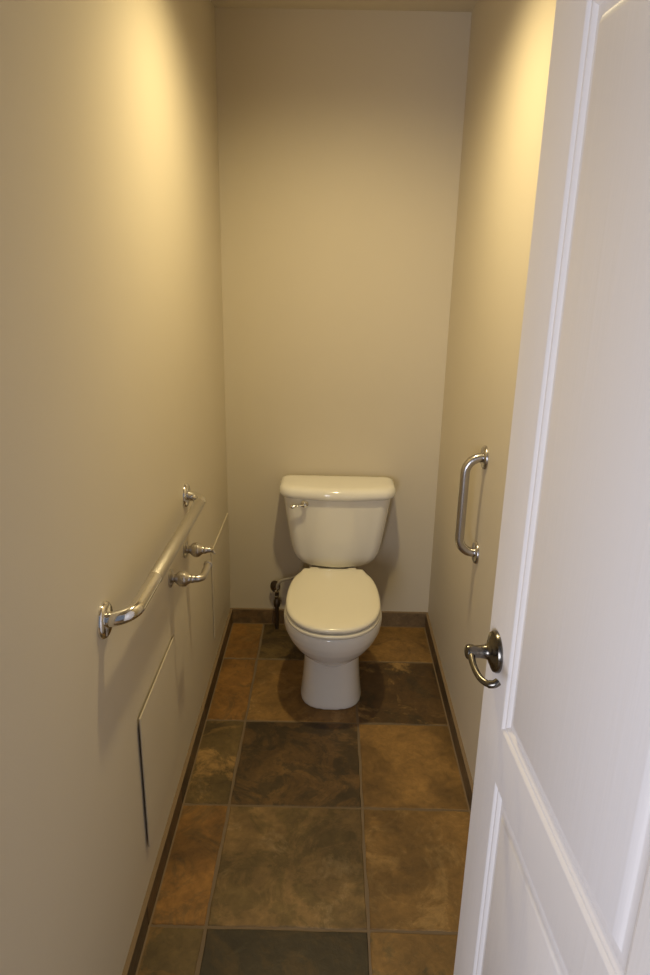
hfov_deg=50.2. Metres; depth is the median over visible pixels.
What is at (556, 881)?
door
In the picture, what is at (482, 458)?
grab bar
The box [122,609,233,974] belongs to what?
baseboard
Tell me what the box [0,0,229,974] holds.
wall
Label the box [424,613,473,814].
baseboard
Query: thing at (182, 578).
toilet paper holder
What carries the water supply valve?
on the floor
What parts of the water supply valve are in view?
valve knob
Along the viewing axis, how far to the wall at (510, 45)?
2.13 m
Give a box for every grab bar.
[97,482,205,639]
[455,445,488,563]
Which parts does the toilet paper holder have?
post, post, arm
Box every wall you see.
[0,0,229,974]
[215,7,471,611]
[428,0,555,782]
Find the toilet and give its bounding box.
[279,475,395,709]
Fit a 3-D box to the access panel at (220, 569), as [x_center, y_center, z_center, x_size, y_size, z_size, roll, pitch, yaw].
[-0.430,0.353,2.880,0.006,0.372,0.426,1,18,0]
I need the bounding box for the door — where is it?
[453,0,649,974]
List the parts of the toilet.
flush lever, seat, bowl, seat lid, tank, tank lid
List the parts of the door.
handle, lever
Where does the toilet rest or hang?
on the floor
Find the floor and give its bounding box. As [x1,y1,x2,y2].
[137,623,469,974]
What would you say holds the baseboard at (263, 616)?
attached to the wall at (340, 132)
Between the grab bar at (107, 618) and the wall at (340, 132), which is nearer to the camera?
the grab bar at (107, 618)
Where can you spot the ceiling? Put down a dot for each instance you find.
(388, 5)
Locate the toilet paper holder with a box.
[168,541,215,587]
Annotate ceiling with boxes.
[211,0,477,11]
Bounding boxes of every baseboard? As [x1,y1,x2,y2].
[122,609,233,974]
[230,608,427,627]
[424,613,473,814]
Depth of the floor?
2.05 m
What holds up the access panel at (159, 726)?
attached to the wall at (112, 385)
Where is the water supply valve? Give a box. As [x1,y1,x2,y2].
[270,561,303,628]
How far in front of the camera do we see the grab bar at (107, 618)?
1.52 m
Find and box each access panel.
[139,635,180,846]
[211,513,229,637]

